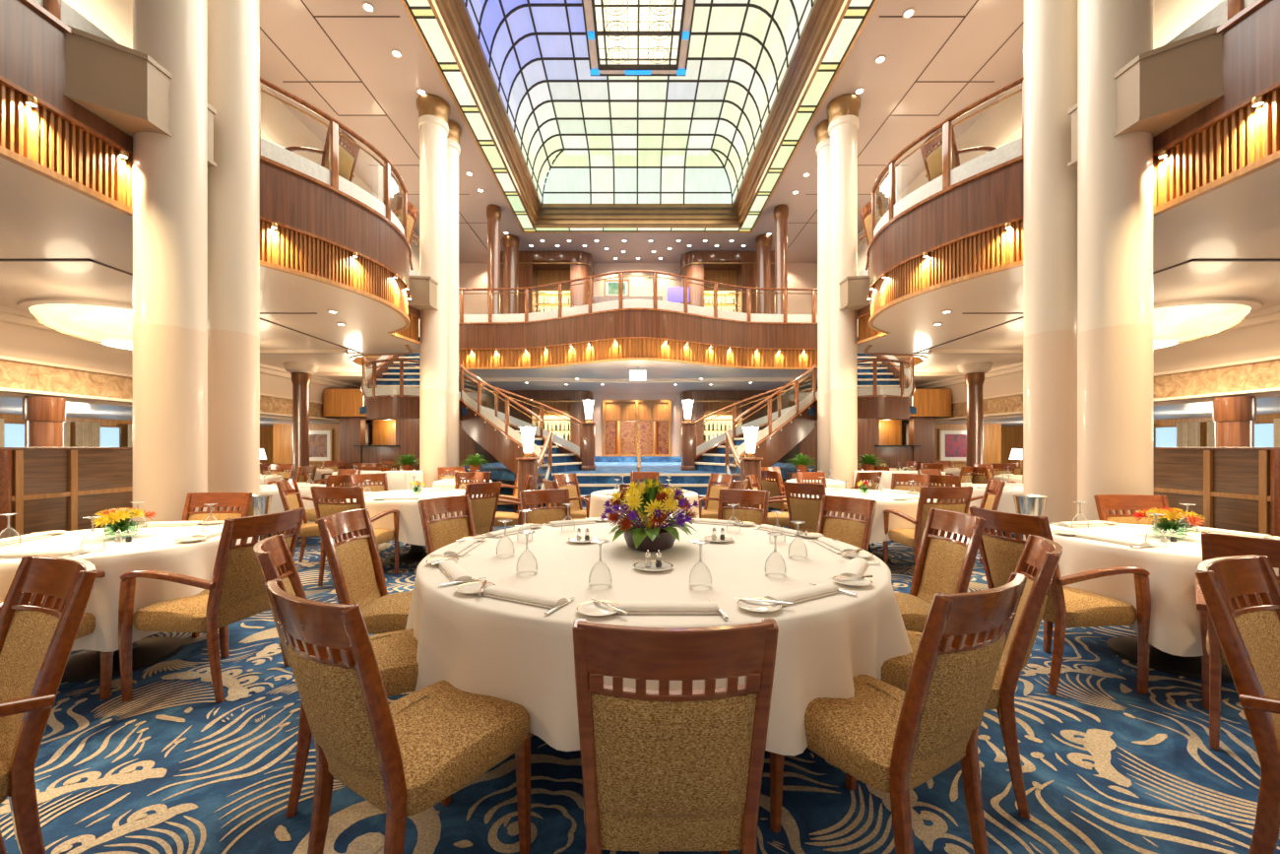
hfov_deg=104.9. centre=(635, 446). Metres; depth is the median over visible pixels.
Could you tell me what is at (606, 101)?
window
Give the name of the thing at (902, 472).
serving table
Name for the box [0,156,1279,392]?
ceiling
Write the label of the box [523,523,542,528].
bread plate
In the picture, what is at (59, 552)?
napkin
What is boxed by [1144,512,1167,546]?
wine glass
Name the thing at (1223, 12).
balcony railing
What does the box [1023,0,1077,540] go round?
column
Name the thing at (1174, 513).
posy
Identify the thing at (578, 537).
salt shaker
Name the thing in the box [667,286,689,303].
framed picture
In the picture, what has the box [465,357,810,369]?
trim
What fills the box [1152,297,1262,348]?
ceiling light
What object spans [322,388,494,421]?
wall
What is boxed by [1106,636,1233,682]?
round table
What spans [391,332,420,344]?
trim
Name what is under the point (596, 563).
bowl
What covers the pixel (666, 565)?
serving plate
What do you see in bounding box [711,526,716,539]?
salt shaker
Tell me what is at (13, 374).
trim
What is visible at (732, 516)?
bowl
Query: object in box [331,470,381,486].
serving table
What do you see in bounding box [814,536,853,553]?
napkin
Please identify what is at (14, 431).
window
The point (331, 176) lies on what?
balcony railing
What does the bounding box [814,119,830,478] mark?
column
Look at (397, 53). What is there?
recessed light
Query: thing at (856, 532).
dining chair
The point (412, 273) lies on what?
balcony railing
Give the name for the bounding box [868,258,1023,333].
trim
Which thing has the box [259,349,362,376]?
trim
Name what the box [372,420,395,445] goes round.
wall
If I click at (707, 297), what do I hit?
shelf
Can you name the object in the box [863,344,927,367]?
trim
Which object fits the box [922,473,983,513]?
armchair
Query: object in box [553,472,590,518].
armchair
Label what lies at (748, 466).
newel post
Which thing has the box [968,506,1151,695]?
armchair
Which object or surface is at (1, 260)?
trim
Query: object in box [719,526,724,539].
pepper shaker
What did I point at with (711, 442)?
balustrade
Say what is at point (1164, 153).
spotlight
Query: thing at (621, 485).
armchair
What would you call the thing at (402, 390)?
balustrade
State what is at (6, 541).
napkin
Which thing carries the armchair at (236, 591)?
on the floor at (1108, 766)
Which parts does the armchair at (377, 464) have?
rail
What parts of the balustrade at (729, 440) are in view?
post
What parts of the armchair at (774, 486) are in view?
rail, backrest, frame, seat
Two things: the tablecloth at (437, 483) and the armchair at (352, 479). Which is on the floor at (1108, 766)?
the armchair at (352, 479)
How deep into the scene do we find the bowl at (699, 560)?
2.01 m
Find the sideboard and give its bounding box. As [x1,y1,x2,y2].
[592,296,662,303]
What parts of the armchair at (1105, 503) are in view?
rail, backrest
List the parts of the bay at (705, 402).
moulding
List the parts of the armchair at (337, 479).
seat, armrest, frame, rail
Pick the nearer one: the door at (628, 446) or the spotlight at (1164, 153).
the spotlight at (1164, 153)
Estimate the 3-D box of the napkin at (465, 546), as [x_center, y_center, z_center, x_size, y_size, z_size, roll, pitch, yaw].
[-0.953,0.554,2.730,0.101,0.027,0.345,0,0,-1]
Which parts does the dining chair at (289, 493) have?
rail, frame, backrest, leg, seat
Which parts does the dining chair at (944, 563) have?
seat, backrest, frame, rail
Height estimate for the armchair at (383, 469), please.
0.964 m
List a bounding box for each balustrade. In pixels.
[361,355,461,399]
[459,364,543,455]
[463,376,582,457]
[537,430,552,489]
[694,375,812,457]
[725,430,740,474]
[733,364,816,459]
[814,355,914,399]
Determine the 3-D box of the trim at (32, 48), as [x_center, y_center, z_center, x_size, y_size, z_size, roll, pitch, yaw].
[-4.155,-2.695,1.425,0.100,0.590,5.250,0,0,0]
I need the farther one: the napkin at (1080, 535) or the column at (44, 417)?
the column at (44, 417)
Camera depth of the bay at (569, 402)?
16.20 m
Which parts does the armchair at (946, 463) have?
rail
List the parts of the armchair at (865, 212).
leg, rail, frame, backrest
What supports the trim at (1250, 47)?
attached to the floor
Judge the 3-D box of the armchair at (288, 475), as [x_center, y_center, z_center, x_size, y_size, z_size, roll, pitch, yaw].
[-7.625,0.850,10.400,0.592,0.964,0.663,0,0,-6]
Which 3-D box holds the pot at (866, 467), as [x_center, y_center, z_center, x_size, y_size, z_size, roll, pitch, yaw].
[4.565,0.412,9.620,0.234,0.156,0.234,0,0,0]
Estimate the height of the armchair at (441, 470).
0.964 m
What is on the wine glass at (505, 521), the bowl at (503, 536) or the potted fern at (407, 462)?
the bowl at (503, 536)
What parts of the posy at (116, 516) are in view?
flower, flower, flower, flower, flower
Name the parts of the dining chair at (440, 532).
rail, backrest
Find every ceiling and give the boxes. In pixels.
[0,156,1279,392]
[0,396,339,426]
[259,0,1023,262]
[481,378,794,392]
[934,396,1279,426]
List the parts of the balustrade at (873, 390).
rail, handrail, post, post, post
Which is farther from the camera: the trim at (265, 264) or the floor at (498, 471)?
the floor at (498, 471)
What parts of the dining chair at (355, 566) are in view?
rail, frame, backrest, seat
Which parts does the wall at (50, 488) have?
round post, rail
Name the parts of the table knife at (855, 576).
handle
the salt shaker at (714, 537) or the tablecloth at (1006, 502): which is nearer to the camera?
the salt shaker at (714, 537)
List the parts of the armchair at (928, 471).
rail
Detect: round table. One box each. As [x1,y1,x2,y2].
[60,636,183,682]
[388,544,427,563]
[867,543,892,561]
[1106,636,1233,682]
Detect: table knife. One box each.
[63,549,94,556]
[429,555,459,565]
[430,554,469,556]
[438,576,486,586]
[477,579,487,594]
[544,596,575,614]
[590,598,627,614]
[707,599,728,619]
[734,597,792,605]
[808,582,856,595]
[829,575,872,578]
[838,560,880,564]
[843,548,862,554]
[1130,545,1157,547]
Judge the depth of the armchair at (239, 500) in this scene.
3.98 m
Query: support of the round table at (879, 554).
on the floor at (1108, 766)
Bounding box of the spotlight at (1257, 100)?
[1250,94,1266,107]
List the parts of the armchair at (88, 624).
armrest, seat, leg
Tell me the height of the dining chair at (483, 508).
0.964 m
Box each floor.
[0,484,1279,853]
[460,455,814,482]
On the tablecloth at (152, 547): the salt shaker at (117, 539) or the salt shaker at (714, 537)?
the salt shaker at (117, 539)
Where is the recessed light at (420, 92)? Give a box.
[416,88,426,95]
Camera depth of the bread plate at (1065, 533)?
3.20 m
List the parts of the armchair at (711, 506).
leg, armrest, seat, backrest, frame, rail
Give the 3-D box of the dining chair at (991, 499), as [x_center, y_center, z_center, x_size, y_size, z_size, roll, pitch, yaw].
[3.763,0.850,5.562,0.654,0.964,0.460,0,0,21]
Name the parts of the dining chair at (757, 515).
backrest, rail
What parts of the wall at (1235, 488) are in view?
rail, panel, round post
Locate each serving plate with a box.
[567,535,598,543]
[633,560,673,571]
[703,535,734,542]
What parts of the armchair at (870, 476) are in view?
backrest, rail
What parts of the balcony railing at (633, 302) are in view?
post, post, post, post, post, post, rail, handrail, post, post, post, post, post, post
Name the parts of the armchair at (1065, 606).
rail, frame, backrest, leg, leg, seat, armrest, leg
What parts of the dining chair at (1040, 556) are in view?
seat, leg, leg, backrest, frame, rail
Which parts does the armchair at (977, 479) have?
rail, frame, backrest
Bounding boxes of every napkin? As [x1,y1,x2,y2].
[0,531,52,545]
[0,548,88,558]
[140,519,203,526]
[192,527,222,537]
[300,484,320,487]
[384,496,420,500]
[414,487,443,490]
[438,560,478,583]
[443,538,481,556]
[482,584,572,608]
[485,524,532,537]
[548,517,596,526]
[598,490,611,495]
[618,601,719,614]
[691,517,736,525]
[757,523,803,536]
[762,582,839,606]
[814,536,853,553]
[825,487,836,490]
[833,557,868,575]
[881,488,909,493]
[900,495,919,499]
[1005,482,1023,485]
[1056,519,1108,526]
[1075,531,1150,547]
[1189,525,1272,538]
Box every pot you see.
[401,463,414,470]
[468,464,481,471]
[795,464,808,471]
[862,463,875,470]
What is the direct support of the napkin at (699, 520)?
on the tablecloth at (516, 652)
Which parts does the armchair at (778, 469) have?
rail, frame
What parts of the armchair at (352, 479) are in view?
frame, rail, backrest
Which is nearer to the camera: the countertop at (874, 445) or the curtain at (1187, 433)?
the curtain at (1187, 433)
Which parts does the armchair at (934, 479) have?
rail, frame, armrest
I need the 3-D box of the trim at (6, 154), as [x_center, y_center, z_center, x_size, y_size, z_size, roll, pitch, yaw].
[-4.123,-1.921,1.425,0.060,0.047,5.250,0,0,0]
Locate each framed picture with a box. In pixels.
[309,428,332,461]
[603,279,629,296]
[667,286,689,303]
[938,428,966,461]
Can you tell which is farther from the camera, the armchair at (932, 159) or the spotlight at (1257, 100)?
the armchair at (932, 159)
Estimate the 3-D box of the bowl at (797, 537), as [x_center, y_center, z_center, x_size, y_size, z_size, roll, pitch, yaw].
[0.838,0.515,2.533,0.095,0.106,0.095,0,0,0]
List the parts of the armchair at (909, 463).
rail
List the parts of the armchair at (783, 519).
rail, frame, armrest, armrest, seat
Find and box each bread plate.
[31,529,66,535]
[174,536,208,542]
[199,519,224,524]
[371,497,384,500]
[425,556,459,565]
[454,581,496,593]
[458,535,486,541]
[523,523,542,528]
[576,600,619,616]
[594,516,607,521]
[734,520,756,525]
[736,596,781,612]
[798,531,824,538]
[832,575,873,586]
[840,550,873,558]
[891,497,906,500]
[1051,529,1080,535]
[1090,519,1118,524]
[1265,535,1279,539]
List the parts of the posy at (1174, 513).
flower, flower, flower, flower, flower, flower, flower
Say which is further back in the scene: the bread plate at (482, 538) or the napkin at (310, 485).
the napkin at (310, 485)
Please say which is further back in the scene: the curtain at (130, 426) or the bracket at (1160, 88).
the curtain at (130, 426)
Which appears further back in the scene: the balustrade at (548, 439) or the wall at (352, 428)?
the wall at (352, 428)
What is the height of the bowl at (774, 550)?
0.106 m
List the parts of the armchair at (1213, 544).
armrest, leg, leg, seat, frame, rail, backrest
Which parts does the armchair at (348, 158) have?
armrest, backrest, frame, rail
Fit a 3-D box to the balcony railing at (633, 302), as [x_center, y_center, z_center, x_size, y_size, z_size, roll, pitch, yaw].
[0.065,-3.449,11.410,9.799,0.849,1.355,0,0,0]
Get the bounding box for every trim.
[0,0,132,152]
[0,0,132,158]
[0,82,131,207]
[0,145,132,216]
[0,258,362,353]
[0,305,361,401]
[0,355,372,426]
[0,359,372,422]
[131,158,132,207]
[259,0,1023,249]
[259,154,411,295]
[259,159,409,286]
[259,220,408,316]
[259,259,410,333]
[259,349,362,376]
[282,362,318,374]
[348,344,412,367]
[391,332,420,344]
[396,315,418,340]
[400,0,878,232]
[408,275,438,310]
[408,305,420,317]
[458,308,817,349]
[458,338,817,367]
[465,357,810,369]
[467,377,807,383]
[838,275,870,311]
[856,277,870,319]
[856,332,886,344]
[857,304,870,316]
[857,314,881,341]
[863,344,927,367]
[867,154,1023,295]
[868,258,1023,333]
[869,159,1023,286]
[870,219,1023,316]
[901,355,1279,426]
[901,359,1279,422]
[913,258,1279,353]
[913,349,1023,376]
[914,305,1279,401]
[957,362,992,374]
[1152,0,1279,152]
[1152,0,1279,157]
[1152,88,1279,208]
[1152,150,1279,216]
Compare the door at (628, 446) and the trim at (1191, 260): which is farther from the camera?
the door at (628, 446)
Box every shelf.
[536,292,570,295]
[536,303,570,306]
[538,290,570,311]
[538,415,570,440]
[704,290,735,312]
[704,292,737,295]
[704,303,737,306]
[704,415,732,440]
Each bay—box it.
[494,389,594,459]
[500,251,594,314]
[679,251,774,314]
[679,389,777,456]
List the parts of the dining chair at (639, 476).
rail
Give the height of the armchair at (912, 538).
0.964 m
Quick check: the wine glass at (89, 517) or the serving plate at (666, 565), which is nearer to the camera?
the serving plate at (666, 565)
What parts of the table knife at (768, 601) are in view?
blade, handle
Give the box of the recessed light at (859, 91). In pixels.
[854,87,864,94]
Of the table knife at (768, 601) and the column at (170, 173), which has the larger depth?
the column at (170, 173)
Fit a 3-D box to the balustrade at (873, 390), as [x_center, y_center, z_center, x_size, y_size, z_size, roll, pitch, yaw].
[5.682,-2.392,11.543,1.771,2.724,3.747,0,0,41]
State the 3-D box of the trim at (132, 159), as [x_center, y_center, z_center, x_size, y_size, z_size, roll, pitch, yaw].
[-4.128,-2.450,4.534,0.169,1.080,0.987,0,0,7]
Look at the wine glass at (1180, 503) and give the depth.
3.33 m
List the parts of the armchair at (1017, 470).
backrest, rail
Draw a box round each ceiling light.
[17,297,132,349]
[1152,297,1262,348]
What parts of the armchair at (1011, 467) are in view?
backrest, rail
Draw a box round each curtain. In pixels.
[0,418,4,447]
[64,421,69,447]
[75,421,100,447]
[128,424,132,447]
[1176,421,1200,447]
[1207,421,1215,447]
[1273,418,1279,447]
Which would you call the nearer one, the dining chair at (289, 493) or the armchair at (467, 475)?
the dining chair at (289, 493)
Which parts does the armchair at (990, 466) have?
rail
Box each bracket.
[63,24,216,166]
[1067,24,1224,166]
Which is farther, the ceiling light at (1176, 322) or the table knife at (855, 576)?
the ceiling light at (1176, 322)
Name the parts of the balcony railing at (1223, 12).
post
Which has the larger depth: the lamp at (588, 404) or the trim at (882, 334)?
the lamp at (588, 404)
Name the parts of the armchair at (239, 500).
leg, backrest, frame, rail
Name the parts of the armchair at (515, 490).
seat, armrest, frame, backrest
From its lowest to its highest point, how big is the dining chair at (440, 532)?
0.964 m
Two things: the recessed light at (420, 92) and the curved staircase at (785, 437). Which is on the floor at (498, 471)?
the curved staircase at (785, 437)
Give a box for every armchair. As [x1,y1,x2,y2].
[0,555,98,853]
[0,571,114,700]
[118,507,305,703]
[181,492,252,638]
[259,463,282,474]
[266,465,317,484]
[267,463,294,479]
[284,127,359,182]
[299,465,327,483]
[301,473,358,520]
[310,486,399,585]
[320,461,358,484]
[323,460,343,471]
[335,468,361,486]
[336,461,344,469]
[348,472,408,545]
[353,462,376,469]
[361,466,390,471]
[376,462,399,470]
[384,460,402,468]
[394,195,418,270]
[437,466,465,480]
[451,471,490,496]
[488,474,533,526]
[495,473,517,526]
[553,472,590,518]
[618,483,672,517]
[698,472,734,518]
[746,474,790,526]
[761,466,784,492]
[761,470,787,526]
[849,471,882,490]
[859,195,884,269]
[871,472,931,552]
[873,465,889,470]
[882,486,973,566]
[904,460,920,470]
[915,462,933,470]
[916,461,953,486]
[917,468,944,486]
[919,463,945,471]
[920,128,996,182]
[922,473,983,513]
[931,460,951,469]
[948,465,974,484]
[964,465,1017,483]
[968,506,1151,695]
[971,463,994,479]
[992,463,1016,475]
[1006,461,1023,474]
[1093,494,1172,525]
[1194,531,1279,750]
[1195,555,1279,853]
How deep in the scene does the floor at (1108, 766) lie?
1.97 m
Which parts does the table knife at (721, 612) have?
handle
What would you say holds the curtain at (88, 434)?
hanging from the ceiling at (10, 406)
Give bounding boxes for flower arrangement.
[600,477,699,551]
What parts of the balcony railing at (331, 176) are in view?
post, rail, post, post, post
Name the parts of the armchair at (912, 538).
leg, armrest, seat, leg, backrest, frame, rail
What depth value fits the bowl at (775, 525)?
2.95 m
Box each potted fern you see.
[390,453,419,470]
[451,452,490,471]
[782,452,823,471]
[857,453,886,470]
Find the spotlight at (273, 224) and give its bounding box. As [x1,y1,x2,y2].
[269,222,277,228]
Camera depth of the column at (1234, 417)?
7.32 m
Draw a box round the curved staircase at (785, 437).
[694,353,916,481]
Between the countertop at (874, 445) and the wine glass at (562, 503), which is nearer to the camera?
the wine glass at (562, 503)
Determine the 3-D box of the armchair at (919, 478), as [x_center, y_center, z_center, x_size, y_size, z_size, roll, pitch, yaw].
[3.596,0.850,6.615,0.663,0.964,0.592,0,0,-40]
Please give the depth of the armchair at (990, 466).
10.67 m
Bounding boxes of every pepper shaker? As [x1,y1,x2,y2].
[125,528,131,541]
[584,526,589,540]
[655,550,661,567]
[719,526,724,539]
[1169,528,1176,541]
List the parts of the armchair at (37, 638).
leg, seat, leg, armrest, backrest, rail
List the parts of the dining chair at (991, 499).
backrest, frame, rail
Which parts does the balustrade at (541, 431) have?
post, rail, handrail, post, post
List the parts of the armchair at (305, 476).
frame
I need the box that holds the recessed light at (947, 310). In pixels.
[940,309,952,313]
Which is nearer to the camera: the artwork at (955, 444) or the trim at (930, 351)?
the trim at (930, 351)
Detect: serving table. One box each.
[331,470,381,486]
[376,470,423,490]
[853,470,901,490]
[896,470,945,486]
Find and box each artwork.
[309,434,326,456]
[608,282,625,294]
[945,434,966,456]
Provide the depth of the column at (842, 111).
9.10 m
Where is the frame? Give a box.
[404,0,874,231]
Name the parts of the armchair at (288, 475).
backrest, rail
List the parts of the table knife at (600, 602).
blade, handle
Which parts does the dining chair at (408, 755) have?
rail, leg, frame, backrest, leg, leg, seat, leg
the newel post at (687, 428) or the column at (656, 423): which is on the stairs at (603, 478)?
the newel post at (687, 428)
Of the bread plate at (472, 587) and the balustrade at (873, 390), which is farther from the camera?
the balustrade at (873, 390)
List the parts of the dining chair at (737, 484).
frame, rail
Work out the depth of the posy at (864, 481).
5.95 m
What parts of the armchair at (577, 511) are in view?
rail, frame, backrest, seat, armrest, leg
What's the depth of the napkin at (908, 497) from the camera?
5.36 m
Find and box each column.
[22,395,65,447]
[132,0,207,524]
[207,0,259,540]
[290,372,311,478]
[416,94,450,487]
[447,119,461,474]
[486,203,501,314]
[502,234,519,314]
[614,421,619,453]
[653,421,658,453]
[754,234,772,314]
[772,203,788,314]
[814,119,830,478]
[826,94,860,489]
[964,372,984,466]
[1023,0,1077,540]
[1077,0,1153,520]
[1212,395,1256,447]
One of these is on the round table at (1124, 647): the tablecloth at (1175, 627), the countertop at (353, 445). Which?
the tablecloth at (1175, 627)
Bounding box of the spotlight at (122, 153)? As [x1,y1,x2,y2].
[117,148,128,158]
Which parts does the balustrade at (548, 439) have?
handrail, post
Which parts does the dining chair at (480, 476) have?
backrest, rail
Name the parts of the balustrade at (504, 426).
post, post, rail, handrail, post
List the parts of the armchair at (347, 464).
rail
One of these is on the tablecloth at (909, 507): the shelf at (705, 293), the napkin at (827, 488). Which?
the napkin at (827, 488)
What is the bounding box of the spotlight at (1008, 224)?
[1004,222,1012,228]
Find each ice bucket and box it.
[248,494,273,515]
[1012,494,1048,515]
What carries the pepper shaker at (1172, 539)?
on the tablecloth at (1175, 627)
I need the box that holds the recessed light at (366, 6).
[361,1,375,12]
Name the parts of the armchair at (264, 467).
rail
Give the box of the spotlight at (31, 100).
[23,94,39,107]
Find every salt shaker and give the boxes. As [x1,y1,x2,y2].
[115,528,122,541]
[576,526,581,540]
[644,550,651,567]
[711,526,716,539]
[1158,528,1166,541]
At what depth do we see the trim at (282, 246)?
5.73 m
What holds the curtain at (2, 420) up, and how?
hanging from the ceiling at (10, 406)
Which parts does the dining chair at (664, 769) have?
leg, backrest, rail, leg, leg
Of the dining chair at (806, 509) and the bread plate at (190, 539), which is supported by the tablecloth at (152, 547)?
the bread plate at (190, 539)
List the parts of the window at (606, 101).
lantern glass, lantern frame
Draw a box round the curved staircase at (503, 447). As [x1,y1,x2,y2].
[359,353,581,482]
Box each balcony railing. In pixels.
[33,0,119,44]
[259,76,408,239]
[409,234,419,275]
[458,269,817,321]
[857,234,869,275]
[870,75,1023,239]
[1164,0,1255,45]
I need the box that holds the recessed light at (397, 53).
[390,49,402,58]
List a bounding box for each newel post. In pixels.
[515,456,540,524]
[580,422,596,470]
[680,422,695,470]
[738,456,763,507]
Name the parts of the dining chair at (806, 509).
rail, backrest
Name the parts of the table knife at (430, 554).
handle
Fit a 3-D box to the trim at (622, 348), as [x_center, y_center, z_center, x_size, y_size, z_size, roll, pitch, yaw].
[0.047,-2.155,11.385,9.762,0.430,1.300,0,0,0]
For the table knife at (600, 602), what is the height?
0.009 m
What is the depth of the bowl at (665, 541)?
2.66 m
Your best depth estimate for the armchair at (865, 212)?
7.80 m
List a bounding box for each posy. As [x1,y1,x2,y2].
[92,507,157,538]
[409,480,424,494]
[856,480,871,494]
[1133,507,1204,538]
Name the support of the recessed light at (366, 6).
in the ceiling at (909, 44)
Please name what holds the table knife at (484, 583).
on the bread plate at (472, 587)
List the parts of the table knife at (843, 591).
handle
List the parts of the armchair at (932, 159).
rail, frame, backrest, armrest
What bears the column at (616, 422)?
on the floor
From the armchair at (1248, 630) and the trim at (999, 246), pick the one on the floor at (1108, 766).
the armchair at (1248, 630)
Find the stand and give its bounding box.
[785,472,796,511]
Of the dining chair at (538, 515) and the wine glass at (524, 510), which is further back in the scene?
the dining chair at (538, 515)
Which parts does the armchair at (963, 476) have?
backrest, frame, rail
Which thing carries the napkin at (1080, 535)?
on the tablecloth at (1175, 627)
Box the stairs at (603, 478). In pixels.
[544,461,725,509]
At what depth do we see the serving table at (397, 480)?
8.42 m
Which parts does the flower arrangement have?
purple flower, yellow flower, rust flower, purple flower, purple flower, rust flower, rust flower, purple flower, rust flower, purple flower, yellow flower, yellow flower, purple flower, yellow flower, yellow flower, yellow flower, yellow flower, purple flower, rust flower, rust flower, yellow flower, yellow flower, yellow flower, purple flower, purple flower, purple flower, purple flower, rust flower, purple flower, rust flower, purple flower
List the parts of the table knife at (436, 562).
handle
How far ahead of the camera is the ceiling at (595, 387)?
15.24 m
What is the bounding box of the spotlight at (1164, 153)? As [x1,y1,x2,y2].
[1156,148,1168,158]
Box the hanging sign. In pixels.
[629,366,645,380]
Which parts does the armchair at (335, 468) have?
backrest, rail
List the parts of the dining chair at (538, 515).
rail, backrest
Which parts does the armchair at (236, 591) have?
leg, armrest, seat, leg, leg, backrest, frame, rail, leg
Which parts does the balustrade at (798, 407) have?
post, rail, handrail, post, post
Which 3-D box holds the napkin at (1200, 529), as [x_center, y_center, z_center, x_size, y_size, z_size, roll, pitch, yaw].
[3.859,0.554,3.201,0.101,0.027,0.345,0,0,-11]
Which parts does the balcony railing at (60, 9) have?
post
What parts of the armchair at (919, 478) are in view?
backrest, frame, rail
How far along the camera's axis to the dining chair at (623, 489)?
4.44 m
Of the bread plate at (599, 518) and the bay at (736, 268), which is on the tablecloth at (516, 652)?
the bread plate at (599, 518)
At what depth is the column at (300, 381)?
11.27 m
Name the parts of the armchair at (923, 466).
rail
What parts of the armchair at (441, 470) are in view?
backrest, rail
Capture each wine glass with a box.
[0,512,21,544]
[79,515,105,548]
[128,501,147,528]
[201,503,220,531]
[496,518,514,555]
[515,530,537,573]
[516,509,532,540]
[561,503,575,530]
[588,539,612,585]
[689,540,711,586]
[725,503,740,531]
[764,531,786,575]
[768,510,785,542]
[788,520,807,557]
[1071,501,1088,528]
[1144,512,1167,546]
[1177,503,1198,531]
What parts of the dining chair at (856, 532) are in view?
backrest, rail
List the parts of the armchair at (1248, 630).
rail, backrest, armrest, leg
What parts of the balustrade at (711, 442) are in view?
post, post, handrail, rail, post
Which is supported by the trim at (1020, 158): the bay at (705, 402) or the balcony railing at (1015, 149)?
the balcony railing at (1015, 149)
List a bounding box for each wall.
[0,413,132,447]
[0,447,132,538]
[63,0,419,336]
[259,426,372,463]
[272,424,370,468]
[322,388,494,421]
[339,416,474,470]
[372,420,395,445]
[458,262,817,484]
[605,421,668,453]
[780,388,952,421]
[799,416,934,471]
[857,0,1223,275]
[879,420,901,445]
[901,426,1023,474]
[904,424,1001,469]
[1017,447,1279,536]
[1153,413,1279,447]
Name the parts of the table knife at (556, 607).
handle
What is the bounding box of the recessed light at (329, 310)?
[326,309,338,313]
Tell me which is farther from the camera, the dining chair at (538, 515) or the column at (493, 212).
the column at (493, 212)
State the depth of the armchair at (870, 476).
7.29 m
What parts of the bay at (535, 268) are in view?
moulding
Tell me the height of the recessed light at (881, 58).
0.022 m
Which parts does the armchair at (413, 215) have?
backrest, frame, rail, leg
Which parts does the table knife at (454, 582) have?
handle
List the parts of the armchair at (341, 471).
rail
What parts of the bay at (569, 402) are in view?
moulding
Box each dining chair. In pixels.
[253,533,418,817]
[264,577,530,853]
[275,478,319,562]
[317,508,412,634]
[417,495,475,555]
[454,471,484,489]
[461,481,501,534]
[519,488,571,523]
[542,478,585,519]
[572,618,778,853]
[621,487,669,516]
[630,471,659,484]
[704,478,748,518]
[717,488,769,524]
[769,572,1026,853]
[783,481,826,532]
[795,471,826,487]
[816,495,876,551]
[881,534,1063,818]
[894,508,986,632]
[978,479,1005,557]
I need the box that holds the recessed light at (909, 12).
[901,7,915,18]
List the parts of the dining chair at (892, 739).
leg, leg, seat, leg, backrest, frame, leg, rail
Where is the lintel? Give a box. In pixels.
[602,392,671,399]
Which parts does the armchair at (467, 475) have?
frame, rail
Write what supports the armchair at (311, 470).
on the floor at (1108, 766)
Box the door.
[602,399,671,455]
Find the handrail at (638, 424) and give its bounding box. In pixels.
[637,423,640,481]
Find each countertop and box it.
[353,445,399,446]
[874,445,921,446]
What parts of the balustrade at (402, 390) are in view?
post, post, post, rail, handrail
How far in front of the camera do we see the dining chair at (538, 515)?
4.23 m
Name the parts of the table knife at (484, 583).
handle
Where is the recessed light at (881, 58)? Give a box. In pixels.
[874,55,886,63]
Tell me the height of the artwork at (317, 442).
0.720 m
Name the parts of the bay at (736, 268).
moulding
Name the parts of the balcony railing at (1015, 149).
post, post, post, rail, post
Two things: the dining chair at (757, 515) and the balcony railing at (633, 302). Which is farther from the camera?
the balcony railing at (633, 302)
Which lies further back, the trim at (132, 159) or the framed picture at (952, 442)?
the framed picture at (952, 442)
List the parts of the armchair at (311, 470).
backrest, frame, rail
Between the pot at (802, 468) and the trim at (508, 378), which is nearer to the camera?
the pot at (802, 468)
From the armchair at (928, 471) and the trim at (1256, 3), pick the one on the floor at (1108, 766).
the armchair at (928, 471)
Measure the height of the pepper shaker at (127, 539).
0.076 m
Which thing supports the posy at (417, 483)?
on the tablecloth at (411, 531)
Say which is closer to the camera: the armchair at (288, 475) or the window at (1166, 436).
the armchair at (288, 475)
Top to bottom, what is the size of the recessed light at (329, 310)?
0.020 m
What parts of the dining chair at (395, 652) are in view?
rail, backrest, frame, leg, seat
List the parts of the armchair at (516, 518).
armrest, seat, armrest, frame, rail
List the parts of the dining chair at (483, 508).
backrest, rail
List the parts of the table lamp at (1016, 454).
lamp shade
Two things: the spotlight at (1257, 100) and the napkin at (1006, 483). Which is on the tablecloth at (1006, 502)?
the napkin at (1006, 483)
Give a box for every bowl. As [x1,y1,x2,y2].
[0,527,21,544]
[79,530,105,548]
[201,514,220,531]
[496,535,514,555]
[515,549,537,573]
[516,522,532,540]
[561,515,575,530]
[588,560,612,585]
[623,524,675,551]
[689,560,711,586]
[725,515,740,531]
[764,550,786,575]
[768,524,785,542]
[788,536,807,557]
[1071,512,1088,528]
[1144,526,1167,546]
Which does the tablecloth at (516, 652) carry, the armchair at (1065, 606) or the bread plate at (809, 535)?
the bread plate at (809, 535)
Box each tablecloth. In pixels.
[0,521,252,651]
[259,474,283,484]
[259,483,325,512]
[287,468,333,484]
[346,489,482,545]
[405,518,912,755]
[432,479,492,489]
[588,489,699,517]
[785,479,845,496]
[798,489,936,543]
[944,468,960,475]
[952,483,1023,512]
[993,474,1023,483]
[1049,522,1279,656]
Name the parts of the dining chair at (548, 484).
rail, frame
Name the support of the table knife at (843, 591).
on the tablecloth at (516, 652)
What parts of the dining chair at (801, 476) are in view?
rail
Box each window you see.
[4,421,24,447]
[100,425,122,447]
[427,0,851,227]
[1153,425,1176,447]
[1254,421,1273,447]
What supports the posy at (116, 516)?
on the tablecloth at (152, 547)
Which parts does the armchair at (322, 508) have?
leg, rail, frame, backrest, seat, armrest, leg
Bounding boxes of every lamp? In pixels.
[259,448,266,459]
[519,426,536,457]
[582,398,594,422]
[681,398,693,422]
[742,426,758,457]
[1009,448,1023,474]

